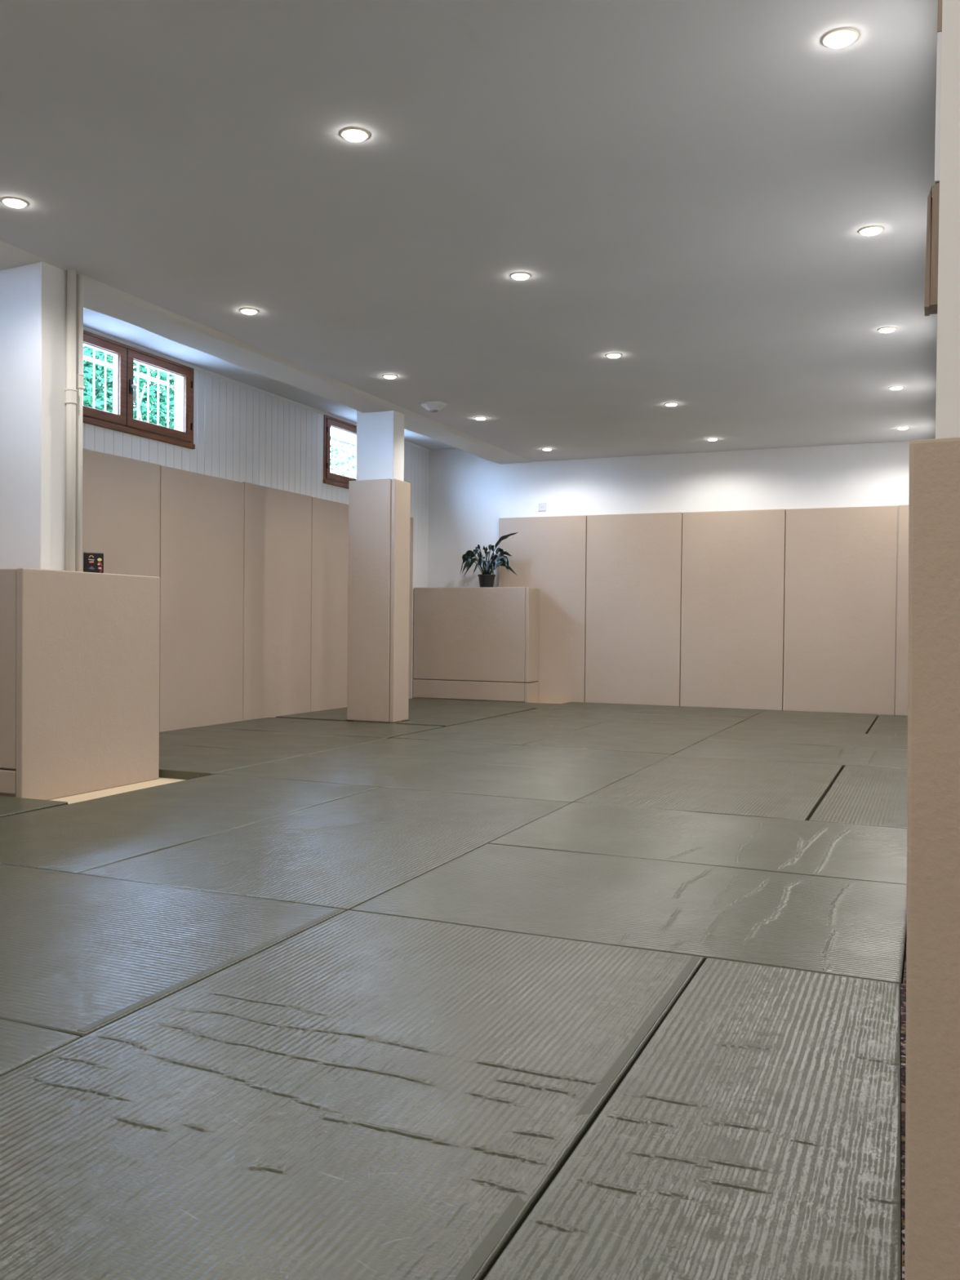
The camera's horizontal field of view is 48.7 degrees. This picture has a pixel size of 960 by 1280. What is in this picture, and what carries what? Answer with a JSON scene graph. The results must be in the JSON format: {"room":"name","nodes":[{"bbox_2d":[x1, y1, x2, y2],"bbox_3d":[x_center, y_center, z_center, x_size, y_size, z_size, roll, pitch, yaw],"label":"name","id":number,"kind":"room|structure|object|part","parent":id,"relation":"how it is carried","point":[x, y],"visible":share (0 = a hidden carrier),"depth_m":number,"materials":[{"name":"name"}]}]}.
{"room":"exercise studio","nodes":[
{"label":"exercise studio","id":0,"kind":"room"},
{"bbox_2d":[82,369,428,698],"bbox_3d":[-3.334,-0.663,5.787,0.315,2.780,13.210,1,1,23],"label":"wall","id":1,"kind":"structure","parent":0,"point":[242,434],"depth_m":8.80,"materials":[{"name":"white paint"}]},
{"bbox_2d":[83,348,113,411],"bbox_3d":[-2.697,-1.829,7.456,0.031,0.409,0.284,1,1,23],"label":"window grille","id":2,"kind":"object","parent":1,"relation":"in","point":[105,364],"depth_m":7.46,"materials":[{"name":"white paint"}]},
{"bbox_2d":[82,448,159,577],"bbox_3d":[-2.531,-0.273,7.205,0.048,1.975,0.996,1,1,23],"label":"pad","id":3,"kind":"object","parent":1,"relation":"attached to","point":[121,495],"visible":0.27,"depth_m":7.28,"materials":[{"name":"beige plastic"}]},
{"bbox_2d":[82,329,195,448],"bbox_3d":[-2.469,-1.752,7.368,0.134,0.622,1.468,1,1,23],"label":"window","id":4,"kind":"structure","parent":1,"relation":"in","point":[121,420],"depth_m":7.40,"materials":[{"name":"brown wood"}]},
{"bbox_3d":[-2.619,-1.753,7.055,0.068,0.535,0.688,1,1,23],"label":"sash","id":5,"kind":"part","parent":4,"relation":"part of","materials":[{"name":"brown wood"}]},
{"bbox_3d":[-2.434,-1.766,7.389,0.012,0.100,0.032,1,1,23],"label":"handle","id":6,"kind":"part","parent":4,"relation":"part of","materials":[{"name":"black plastic"}]},
{"bbox_3d":[-2.412,-1.723,7.383,0.040,0.116,0.028,1,1,23],"label":"handle lever","id":7,"kind":"part","parent":4,"relation":"part of","materials":[{"name":"white plastic"}]},
{"bbox_3d":[-2.482,-1.460,7.377,0.072,0.038,1.468,1,1,23],"label":"sill","id":8,"kind":"part","parent":4,"relation":"part of","materials":[{"name":"brown wood"}]},
{"bbox_3d":[-2.345,-1.760,7.693,0.068,0.535,0.688,1,1,23],"label":"sash","id":9,"kind":"part","parent":4,"relation":"part of","materials":[{"name":"brown wood"}]},
{"bbox_2d":[133,363,168,427],"bbox_3d":[-2.478,-1.834,7.960,0.031,0.409,0.380,1,1,23],"label":"window grille","id":10,"kind":"object","parent":1,"relation":"in","point":[136,374],"depth_m":7.94,"materials":[{"name":"white paint"}]},
{"bbox_2d":[176,377,178,430],"bbox_3d":[-2.362,-1.835,8.229,0.031,0.407,0.022,1,1,23],"label":"window grille","id":11,"kind":"object","parent":1,"relation":"in","point":[177,394],"depth_m":8.25,"materials":[{"name":"white paint"}]},
{"bbox_2d":[159,465,244,732],"bbox_3d":[-2.134,-0.281,8.129,0.048,1.971,1.004,1,1,23],"label":"pad","id":12,"kind":"object","parent":1,"relation":"attached to","point":[201,631],"visible":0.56,"depth_m":8.07,"materials":[{"name":"beige leather"}]},
{"bbox_2d":[83,326,431,452],"bbox_3d":[-3.166,-2.038,5.700,0.022,0.024,13.210,1,1,23],"label":"trim","id":13,"kind":"structure","parent":1,"relation":"attached to","point":[196,368],"depth_m":8.42,"materials":[{"name":"white paint"}]},
{"bbox_2d":[242,482,311,720],"bbox_3d":[-1.735,-0.294,9.056,0.048,1.979,1.004,1,1,23],"label":"pad","id":14,"kind":"object","parent":1,"relation":"attached to","point":[277,523],"visible":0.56,"depth_m":9.00,"materials":[{"name":"beige plastic"}]},
{"bbox_2d":[310,497,348,711],"bbox_3d":[-1.336,-0.302,9.983,0.048,1.975,1.002,1,1,23],"label":"pad","id":15,"kind":"object","parent":1,"relation":"attached to","point":[330,519],"visible":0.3,"depth_m":9.79,"materials":[{"name":"beige leather"}]},
{"bbox_2d":[323,414,356,488],"bbox_3d":[-1.155,-1.773,10.423,0.134,0.642,1.468,1,1,23],"label":"window","id":16,"kind":"structure","parent":1,"relation":"in","point":[331,478],"depth_m":9.88,"materials":[{"name":"brown wood"}]},
{"bbox_3d":[-1.168,-1.472,10.431,0.072,0.038,1.468,1,1,23],"label":"sill","id":17,"kind":"part","parent":16,"relation":"part of","materials":[{"name":"brown wood"}]},
{"bbox_2d":[330,428,355,477],"bbox_3d":[-1.391,-1.758,10.509,0.018,0.720,1.573,1,1,23],"label":"window grille","id":18,"kind":"object","parent":1,"relation":"in","point":[332,438],"visible":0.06,"depth_m":10.55,"materials":[{"name":"white paint"}]},
{"bbox_2d":[408,516,413,698],"bbox_3d":[-0.940,-0.315,10.906,0.048,1.981,0.994,1,1,23],"label":"pad","id":19,"kind":"object","parent":1,"relation":"attached to","point":[411,518],"visible":0.19,"depth_m":11.31,"materials":[{"name":"beige plastic"}]},
{"bbox_2d":[83,307,455,449],"bbox_3d":[-2.878,-2.097,5.685,1.160,0.100,13.610,1,1,23],"label":"ceiling","id":20,"kind":"structure","parent":0,"point":[98,322],"depth_m":8.04,"materials":[{"name":"paint"}]},
{"bbox_2d":[0,240,532,464],"bbox_3d":[-2.216,-1.953,5.293,0.370,0.264,13.210,1,1,23],"label":"ceiling beam","id":21,"kind":"structure","parent":20,"relation":"attached to","point":[98,296],"depth_m":6.83,"materials":[{"name":"paint"}]},
{"bbox_2d":[0,0,937,462],"bbox_3d":[0.598,-1.946,4.191,5.670,0.300,13.610,1,1,23],"label":"ceiling","id":22,"kind":"structure","parent":0,"point":[685,190],"depth_m":4.28,"materials":[{"name":"paint"}]},
{"bbox_2d":[0,196,28,208],"bbox_3d":[-1.938,-1.819,4.412,0.106,0.019,0.106,1,1,23],"label":"recessed light","id":23,"kind":"object","parent":22,"relation":"in","point":[15,202],"visible":1,"depth_m":4.39,"materials":[{"name":"beige"}]},
{"bbox_2d":[239,307,258,314],"bbox_3d":[-1.291,-1.834,5.919,0.106,0.019,0.106,1,1,23],"label":"recessed light","id":24,"kind":"object","parent":22,"relation":"in","point":[245,310],"visible":1,"depth_m":5.89,"materials":[{"name":"beige"}]},
{"bbox_2d":[339,127,369,142],"bbox_3d":[-0.446,-1.794,3.771,0.106,0.019,0.106,1,1,23],"label":"recessed light","id":25,"kind":"object","parent":22,"relation":"in","point":[351,134],"visible":1,"depth_m":3.75,"materials":[{"name":"beige"}]},
{"bbox_2d":[382,374,397,378],"bbox_3d":[-0.633,-1.850,7.449,0.106,0.019,0.106,1,1,23],"label":"recessed light","id":26,"kind":"object","parent":22,"relation":"in","point":[387,376],"visible":1,"depth_m":7.42,"materials":[{"name":"beige"}]},
{"bbox_2d":[421,400,447,412],"bbox_3d":[-0.364,-1.834,8.367,0.201,0.064,0.205,1,1,23],"label":"ceiling detector","id":27,"kind":"object","parent":22,"relation":"attached to","point":[433,406],"visible":1,"depth_m":8.32,"materials":[{"name":"white plastic"}]},
{"bbox_2d":[474,417,486,420],"bbox_3d":[0.005,-1.865,8.932,0.106,0.019,0.106,1,1,23],"label":"recessed light","id":28,"kind":"object","parent":22,"relation":"in","point":[476,418],"visible":1,"depth_m":8.91,"materials":[{"name":"beige"}]},
{"bbox_2d":[510,271,531,279],"bbox_3d":[0.202,-1.810,5.277,0.106,0.019,0.106,1,1,23],"label":"recessed light","id":29,"kind":"object","parent":22,"relation":"in","point":[518,275],"visible":1,"depth_m":5.25,"materials":[{"name":"beige"}]},
{"bbox_2d":[542,448,551,450],"bbox_3d":[0.663,-1.881,10.462,0.106,0.019,0.106,1,1,23],"label":"recessed light","id":30,"kind":"object","parent":22,"relation":"in","point":[544,449],"visible":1,"depth_m":10.43,"materials":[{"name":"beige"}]},
{"bbox_2d":[605,352,622,358],"bbox_3d":[0.860,-1.826,6.807,0.106,0.019,0.106,1,1,23],"label":"recessed light","id":31,"kind":"object","parent":22,"relation":"in","point":[613,355],"visible":1,"depth_m":6.78,"materials":[{"name":"beige"}]},
{"bbox_2d":[664,402,678,406],"bbox_3d":[1.498,-1.841,8.290,0.106,0.019,0.106,1,1,23],"label":"recessed light","id":32,"kind":"object","parent":22,"relation":"in","point":[669,404],"visible":1,"depth_m":8.26,"materials":[{"name":"beige"}]},
{"bbox_2d":[706,438,718,440],"bbox_3d":[2.155,-1.857,9.820,0.106,0.019,0.106,1,1,23],"label":"recessed light","id":33,"kind":"object","parent":22,"relation":"in","point":[708,439],"visible":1,"depth_m":9.79,"materials":[{"name":"beige"}]},
{"bbox_2d":[821,27,858,48],"bbox_3d":[1.061,-1.770,3.123,0.106,0.019,0.106,1,1,23],"label":"recessed light","id":34,"kind":"object","parent":22,"relation":"in","point":[840,37],"visible":1,"depth_m":3.11,"materials":[{"name":"beige"}]},
{"bbox_2d":[857,225,884,235],"bbox_3d":[1.709,-1.786,4.630,0.106,0.019,0.106,1,1,23],"label":"recessed light","id":35,"kind":"object","parent":22,"relation":"in","point":[874,229],"visible":1,"depth_m":4.61,"materials":[{"name":"beige"}]},
{"bbox_2d":[877,326,897,333],"bbox_3d":[2.366,-1.801,6.159,0.106,0.019,0.106,1,1,23],"label":"recessed light","id":36,"kind":"object","parent":22,"relation":"in","point":[887,329],"visible":1,"depth_m":6.13,"materials":[{"name":"beige"}]},
{"bbox_2d":[888,386,904,390],"bbox_3d":[3.004,-1.817,7.643,0.106,0.019,0.106,1,1,23],"label":"recessed light","id":37,"kind":"object","parent":22,"relation":"in","point":[892,388],"visible":1,"depth_m":7.62,"materials":[{"name":"beige"}]},
{"bbox_2d":[896,426,909,430],"bbox_3d":[3.662,-1.833,9.172,0.106,0.019,0.106,1,1,23],"label":"recessed light","id":38,"kind":"object","parent":22,"relation":"in","point":[898,428],"visible":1,"depth_m":9.15,"materials":[{"name":"beige"}]},
{"bbox_2d":[50,777,906,1137],"bbox_3d":[-0.133,0.828,4.534,7.200,0.100,13.610,1,1,23],"label":"floor","id":39,"kind":"structure","parent":0,"point":[116,790],"depth_m":5.27,"materials":[{"name":"beige wood"}]},
{"bbox_2d":[0,768,16,797],"bbox_3d":[-2.365,0.205,5.462,0.948,1.073,0.878,1,1,23],"label":"box","id":40,"kind":"object","parent":39,"relation":"on","point":[1,793],"visible":0.02,"depth_m":4.91,"materials":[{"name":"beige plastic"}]},
{"bbox_2d":[0,768,16,794],"bbox_3d":[-2.552,0.645,5.045,0.947,0.107,0.040,1,1,23],"label":"pad","id":41,"kind":"object","parent":40,"relation":"attached to","point":[7,776],"visible":0.73,"depth_m":4.86,"materials":[{"name":"beige plastic"}]},
{"bbox_2d":[0,568,17,768],"bbox_3d":[-2.546,0.126,5.038,0.947,0.918,0.038,1,1,23],"label":"pad","id":42,"kind":"object","parent":40,"relation":"attached to","point":[7,576],"visible":0.73,"depth_m":4.85,"materials":[{"name":"beige leather"}]},
{"bbox_2d":[64,269,77,571],"bbox_3d":[-2.040,-1.092,5.283,0.059,1.532,0.059,1,1,23],"label":"pipe","id":43,"kind":"object","parent":40,"relation":"on","point":[71,391],"visible":0.9,"depth_m":5.27,"materials":[{"name":"white paint"}]},
{"bbox_2d":[75,274,84,571],"bbox_3d":[-2.026,-1.093,5.350,0.051,1.532,0.051,1,1,23],"label":"pipe","id":44,"kind":"object","parent":40,"relation":"on","point":[79,313],"visible":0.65,"depth_m":5.34,"materials":[{"name":"white paint"}]},
{"bbox_2d":[16,568,159,799],"bbox_3d":[-1.916,0.208,5.251,0.040,1.082,0.930,1,1,23],"label":"pad","id":45,"kind":"object","parent":40,"relation":"attached to","point":[87,643],"visible":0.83,"depth_m":5.17,"materials":[{"name":"beige plastic"}]},
{"bbox_2d":[83,551,103,573],"bbox_3d":[-1.989,-0.390,5.450,0.096,0.125,0.041,0,1,-25],"label":"picture frame","id":46,"kind":"object","parent":40,"relation":"on","point":[93,562],"visible":0.9,"depth_m":5.43,"materials":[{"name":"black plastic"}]},
{"bbox_3d":[-1.988,-0.449,5.450,0.094,0.008,0.038,0,1,-25],"label":"lid","id":47,"kind":"part","parent":46,"relation":"part of","materials":[{"name":"grey cardboard"}]},
{"bbox_2d":[0,261,66,570],"bbox_3d":[-2.377,-0.560,5.365,0.620,2.605,0.210,1,1,23],"label":"pillar","id":48,"kind":"structure","parent":39,"relation":"on","point":[33,296],"depth_m":5.20,"materials":[{"name":"white paint"}]},
{"bbox_2d":[0,795,67,817],"bbox_3d":[-2.769,0.728,4.540,1.645,0.046,0.995,1,1,23],"label":"floor mat","id":49,"kind":"object","parent":39,"relation":"on","point":[9,806],"visible":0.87,"depth_m":4.59,"materials":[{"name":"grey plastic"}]},
{"bbox_2d":[0,1018,80,1076],"bbox_3d":[-1.882,0.775,1.982,1.995,0.045,0.995,1,1,23],"label":"floor mat","id":50,"kind":"object","parent":39,"relation":"on","point":[20,1044],"visible":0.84,"depth_m":2.01,"materials":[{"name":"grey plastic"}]},
{"bbox_2d":[0,863,345,1037],"bbox_3d":[-1.487,0.765,2.901,1.995,0.046,0.995,1,1,23],"label":"floor mat","id":51,"kind":"object","parent":39,"relation":"on","point":[80,954],"visible":0.97,"depth_m":2.66,"materials":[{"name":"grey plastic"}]},
{"bbox_2d":[0,773,378,874],"bbox_3d":[-1.336,0.744,4.468,0.975,0.046,1.995,1,1,23],"label":"floor mat","id":52,"kind":"object","parent":39,"relation":"on","point":[80,837],"visible":0.96,"depth_m":4.29,"materials":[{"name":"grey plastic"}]},
{"bbox_2d":[158,743,306,779],"bbox_3d":[-1.988,0.709,6.354,1.645,0.047,0.945,1,1,23],"label":"floor mat","id":53,"kind":"object","parent":39,"relation":"on","point":[175,762],"visible":0.48,"depth_m":6.17,"materials":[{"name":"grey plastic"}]},
{"bbox_2d":[159,727,387,754],"bbox_3d":[-1.599,0.700,7.259,1.645,0.046,1.015,1,1,23],"label":"floor mat","id":54,"kind":"object","parent":39,"relation":"on","point":[274,741],"visible":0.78,"depth_m":7.20,"materials":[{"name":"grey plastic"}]},
{"bbox_2d":[197,717,442,738],"bbox_3d":[-1.222,0.690,8.174,1.615,0.047,0.955,1,1,23],"label":"floor mat","id":55,"kind":"object","parent":39,"relation":"on","point":[388,731],"visible":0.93,"depth_m":8.11,"materials":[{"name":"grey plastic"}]},
{"bbox_2d":[77,787,571,911],"bbox_3d":[-0.431,0.759,4.079,0.985,0.045,1.995,1,1,23],"label":"floor mat","id":56,"kind":"object","parent":39,"relation":"on","point":[345,853],"visible":0.94,"depth_m":3.77,"materials":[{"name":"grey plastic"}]},
{"bbox_2d":[0,910,704,1279],"bbox_3d":[-0.307,0.792,1.849,0.995,0.047,1.995,1,1,23],"label":"floor mat","id":57,"kind":"object","parent":39,"relation":"on","point":[357,1095],"visible":1,"depth_m":1.75,"materials":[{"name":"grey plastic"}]},
{"bbox_2d":[275,702,444,721],"bbox_3d":[-1.035,0.668,9.787,0.685,0.046,1.983,1,1,23],"label":"floor mat","id":58,"kind":"object","parent":39,"relation":"on","point":[335,714],"visible":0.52,"depth_m":9.26,"materials":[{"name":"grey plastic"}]},
{"bbox_2d":[354,410,404,724],"bbox_3d":[-0.831,-0.594,8.739,0.345,2.605,0.188,1,1,23],"label":"column","id":59,"kind":"structure","parent":39,"relation":"on","point":[380,435],"depth_m":8.64,"materials":[{"name":"white paint"}]},
{"bbox_2d":[346,479,391,722],"bbox_3d":[-0.901,-0.321,8.646,0.389,1.966,0.040,1,1,23],"label":"pad","id":60,"kind":"object","parent":59,"relation":"attached to","point":[369,572],"visible":1,"depth_m":8.63,"materials":[{"name":"beige leather"}]},
{"bbox_2d":[389,479,410,722],"bbox_3d":[-0.654,-0.317,8.671,0.038,1.964,0.270,1,1,23],"label":"pad","id":61,"kind":"object","parent":59,"relation":"attached to","point":[401,490],"visible":1,"depth_m":8.63,"materials":[{"name":"beige plastic"}]},
{"bbox_2d":[212,752,631,803],"bbox_3d":[-0.298,0.736,5.666,1.995,0.046,1.015,1,1,23],"label":"floor mat","id":62,"kind":"object","parent":39,"relation":"on","point":[486,780],"visible":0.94,"depth_m":5.58,"materials":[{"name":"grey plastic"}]},
{"bbox_2d":[395,704,533,727],"bbox_3d":[-0.295,0.681,9.470,0.915,0.045,1.983,1,1,23],"label":"floor mat","id":63,"kind":"object","parent":39,"relation":"on","point":[446,715],"visible":0.71,"depth_m":9.44,"materials":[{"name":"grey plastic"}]},
{"bbox_2d":[413,679,533,702],"bbox_3d":[-0.061,0.062,11.378,1.296,1.231,0.275,1,1,23],"label":"box","id":64,"kind":"object","parent":39,"relation":"on","point":[424,679],"visible":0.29,"depth_m":11.24,"materials":[{"name":"beige plastic"}]},
{"bbox_2d":[413,679,524,702],"bbox_3d":[-0.126,0.534,11.237,1.290,0.196,0.040,1,1,23],"label":"pad","id":65,"kind":"object","parent":64,"relation":"attached to","point":[437,689],"visible":1,"depth_m":11.21,"materials":[{"name":"beige plastic"}]},
{"bbox_2d":[413,586,525,682],"bbox_3d":[-0.120,-0.064,11.229,1.290,0.987,0.038,1,1,23],"label":"pad","id":66,"kind":"object","parent":64,"relation":"attached to","point":[468,633],"visible":1,"depth_m":11.20,"materials":[{"name":"beige plastic"}]},
{"bbox_2d":[459,532,517,586],"bbox_3d":[0.123,-0.839,11.230,0.667,0.580,0.245,1,1,23],"label":"potted plant","id":67,"kind":"object","parent":64,"relation":"on","point":[486,579],"visible":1,"depth_m":11.22,"materials":[{"name":"green plant"}]},
{"bbox_3d":[0.071,-0.624,11.284,0.190,0.146,0.190,1,1,23],"label":"flower pot","id":68,"kind":"part","parent":67,"relation":"part of","materials":[{"name":"black plastic"}]},
{"bbox_2d":[524,681,538,702],"bbox_3d":[0.540,0.567,11.102,0.038,0.243,0.318,1,1,23],"label":"pad","id":69,"kind":"object","parent":64,"relation":"attached to","point":[531,688],"visible":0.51,"depth_m":11.05,"materials":[{"name":"beige plastic"}]},
{"bbox_2d":[524,586,539,682],"bbox_3d":[0.547,-0.054,11.094,0.038,0.985,0.316,1,1,23],"label":"pad","id":70,"kind":"object","parent":64,"relation":"attached to","point":[532,594],"visible":1,"depth_m":11.04,"materials":[{"name":"beige plastic"}]},
{"bbox_2d":[408,697,559,709],"bbox_3d":[-0.068,0.663,10.821,1.645,0.046,0.670,1,1,23],"label":"floor mat","id":71,"kind":"object","parent":39,"relation":"on","point":[422,700],"visible":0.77,"depth_m":10.79,"materials":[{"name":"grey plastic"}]},
{"bbox_2d":[319,737,672,774],"bbox_3d":[0.099,0.727,6.589,1.995,0.045,0.985,1,1,23],"label":"floor mat","id":72,"kind":"object","parent":39,"relation":"on","point":[552,757],"visible":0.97,"depth_m":6.53,"materials":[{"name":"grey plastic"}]},
{"bbox_2d":[391,715,604,745],"bbox_3d":[0.219,0.705,8.159,0.975,0.046,1.985,1,1,23],"label":"floor mat","id":73,"kind":"object","parent":39,"relation":"on","point":[511,731],"visible":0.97,"depth_m":7.98,"materials":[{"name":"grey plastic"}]},
{"bbox_2d":[499,708,749,727],"bbox_3d":[1.278,0.698,9.331,1.995,0.046,0.995,1,1,23],"label":"floor mat","id":74,"kind":"object","parent":39,"relation":"on","point":[589,715],"visible":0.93,"depth_m":9.28,"materials":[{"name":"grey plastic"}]},
{"bbox_2d":[522,720,728,755],"bbox_3d":[1.137,0.720,7.764,1.015,0.047,1.985,1,1,23],"label":"floor mat","id":75,"kind":"object","parent":39,"relation":"on","point":[637,737],"visible":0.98,"depth_m":7.59,"materials":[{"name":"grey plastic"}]},
{"bbox_2d":[349,843,906,985],"bbox_3d":[0.489,0.781,3.140,1.438,0.047,0.995,1,1,23],"label":"floor mat","id":76,"kind":"object","parent":39,"relation":"on","point":[832,926],"visible":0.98,"depth_m":3.02,"materials":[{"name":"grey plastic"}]},
{"bbox_2d":[539,702,765,717],"bbox_3d":[1.672,0.689,10.248,1.995,0.047,0.990,1,1,23],"label":"floor mat","id":77,"kind":"object","parent":39,"relation":"on","point":[646,708],"visible":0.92,"depth_m":10.20,"materials":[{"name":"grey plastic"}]},
{"bbox_2d":[483,957,901,1279],"bbox_3d":[0.382,0.803,1.553,0.495,0.046,1.995,1,1,23],"label":"floor mat","id":78,"kind":"object","parent":39,"relation":"on","point":[755,1135],"visible":1,"depth_m":1.62,"materials":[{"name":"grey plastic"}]},
{"bbox_2d":[488,802,906,884],"bbox_3d":[0.884,0.771,4.058,1.438,0.047,0.995,1,1,23],"label":"floor mat","id":79,"kind":"object","parent":39,"relation":"on","point":[869,853],"visible":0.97,"depth_m":3.97,"materials":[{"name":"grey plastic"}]},
{"bbox_2d":[573,755,842,820],"bbox_3d":[1.272,0.754,5.502,1.010,0.046,1.955,1,1,23],"label":"floor mat","id":80,"kind":"object","parent":39,"relation":"on","point":[788,790],"visible":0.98,"depth_m":5.26,"materials":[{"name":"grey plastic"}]},
{"bbox_2d":[673,739,907,768],"bbox_3d":[2.048,0.743,6.790,1.418,0.047,1.015,1,1,23],"label":"floor mat","id":81,"kind":"object","parent":39,"relation":"on","point":[778,752],"visible":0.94,"depth_m":6.74,"materials":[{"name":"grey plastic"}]},
{"bbox_2d":[730,709,878,733],"bbox_3d":[2.857,0.716,9.178,1.017,0.046,2.020,1,1,23],"label":"floor mat","id":82,"kind":"object","parent":39,"relation":"on","point":[826,722],"visible":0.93,"depth_m":9.03,"materials":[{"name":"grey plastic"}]},
{"bbox_2d":[705,727,907,750],"bbox_3d":[2.445,0.733,7.714,1.418,0.047,0.985,1,1,23],"label":"floor mat","id":83,"kind":"object","parent":39,"relation":"on","point":[753,735],"visible":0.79,"depth_m":7.67,"materials":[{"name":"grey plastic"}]},
{"bbox_2d":[808,764,907,828],"bbox_3d":[1.931,0.765,5.219,0.393,0.047,1.955,1,1,23],"label":"floor mat","id":84,"kind":"object","parent":39,"relation":"on","point":[872,796],"visible":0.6,"depth_m":4.96,"materials":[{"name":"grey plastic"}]},
{"bbox_2d":[867,714,907,735],"bbox_3d":[3.515,0.728,8.895,0.386,0.045,2.020,1,1,23],"label":"floor mat","id":85,"kind":"object","parent":39,"relation":"on","point":[885,724],"visible":0.58,"depth_m":8.74,"materials":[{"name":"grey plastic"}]},
{"bbox_2d":[900,952,906,1279],"bbox_3d":[1.095,0.797,2.659,0.056,0.041,3.405,1,1,23],"label":"strip","id":86,"kind":"object","parent":39,"relation":"on","point":[903,987],"visible":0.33,"depth_m":1.81,"materials":[{"name":"grey"}]},
{"bbox_2d":[427,440,911,715],"bbox_3d":[2.511,-0.726,10.626,7.200,2.880,0.300,1,1,23],"label":"wall","id":87,"kind":"structure","parent":0,"point":[468,493],"depth_m":10.82,"materials":[{"name":"white paint"}]},
{"bbox_2d":[497,515,586,703],"bbox_3d":[0.651,-0.310,11.244,0.982,1.993,0.038,1,1,23],"label":"pad","id":88,"kind":"object","parent":87,"relation":"attached to","point":[548,554],"visible":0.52,"depth_m":11.16,"materials":[{"name":"beige plastic"}]},
{"bbox_2d":[538,502,546,511],"bbox_3d":[0.661,-1.411,11.243,0.086,0.086,0.014,1,1,23],"label":"power socket","id":89,"kind":"object","parent":87,"relation":"attached to","point":[542,506],"visible":1,"depth_m":11.24,"materials":[{"name":"white plastic"}]},
{"bbox_2d":[584,511,682,706],"bbox_3d":[1.564,-0.294,10.851,0.994,1.992,0.038,1,1,23],"label":"pad","id":90,"kind":"object","parent":87,"relation":"attached to","point":[633,561],"visible":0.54,"depth_m":10.83,"materials":[{"name":"beige plastic"}]},
{"bbox_2d":[680,509,785,710],"bbox_3d":[2.485,-0.278,10.456,0.998,1.990,0.038,1,1,23],"label":"pad","id":91,"kind":"object","parent":87,"relation":"attached to","point":[732,611],"visible":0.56,"depth_m":10.43,"materials":[{"name":"beige plastic"}]},
{"bbox_2d":[782,505,897,716],"bbox_3d":[3.411,-0.262,10.058,1.006,1.988,0.038,1,1,23],"label":"pad","id":92,"kind":"object","parent":87,"relation":"attached to","point":[840,577],"visible":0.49,"depth_m":10.03,"materials":[{"name":"beige plastic"}]},
{"bbox_2d":[895,504,908,715],"bbox_3d":[4.028,-0.254,9.792,0.326,1.992,0.038,1,1,23],"label":"pad","id":93,"kind":"object","parent":87,"relation":"attached to","point":[902,616],"visible":0.23,"depth_m":9.82,"materials":[{"name":"beige plastic"}]},
{"bbox_2d":[935,0,959,439],"bbox_3d":[2.443,-0.502,5.353,0.253,2.585,9.445,1,1,23],"label":"wall","id":94,"kind":"structure","parent":0,"point":[948,356],"depth_m":1.06,"materials":[{"name":"white paint"}]},
{"bbox_2d":[924,182,939,315],"bbox_3d":[0.541,-0.465,1.266,0.017,0.144,0.042,1,1,23],"label":"wall plaque","id":95,"kind":"object","parent":94,"relation":"attached to","point":[931,302],"visible":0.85,"depth_m":1.25,"materials":[{"name":"brown wood"}]},
{"bbox_2d":[904,437,959,1279],"bbox_3d":[0.628,0.321,0.974,0.436,1.032,0.040,0,1,23],"label":"pad","id":96,"kind":"object","parent":94,"relation":"attached to","point":[932,1084],"visible":1,"depth_m":1.03,"materials":[{"name":"beige plastic"}]},
{"bbox_2d":[934,0,942,184],"bbox_3d":[0.551,-0.676,1.269,0.008,0.274,0.060,1,1,23],"label":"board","id":97,"kind":"object","parent":94,"relation":"attached to","point":[939,51],"visible":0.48,"depth_m":1.24,"materials":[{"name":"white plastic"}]},
{"label":"outside","id":98,"kind":"structure","parent":0,"visible":0},
{"bbox_3d":[-11.369,-1.474,18.480,24.475,0.180,55.000,1,1,23],"label":"ground","id":99,"kind":"structure","parent":98,"visible":0},
{"bbox_2d":[83,346,174,429],"bbox_3d":[-3.734,-2.520,11.464,1.564,2.319,4.928,1,1,23],"label":"foliage","id":100,"kind":"object","parent":99,"relation":"on","point":[87,366],"visible":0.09,"depth_m":10.89,"materials":[{"name":"green plant"}]},
{"bbox_2d":[330,435,355,478],"bbox_3d":[-2.208,-2.242,15.798,1.408,1.653,3.206,1,1,23],"label":"shrub","id":101,"kind":"object","parent":99,"relation":"on","point":[336,452],"visible":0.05,"depth_m":15.63,"materials":[{"name":"green plant"}]}
]}

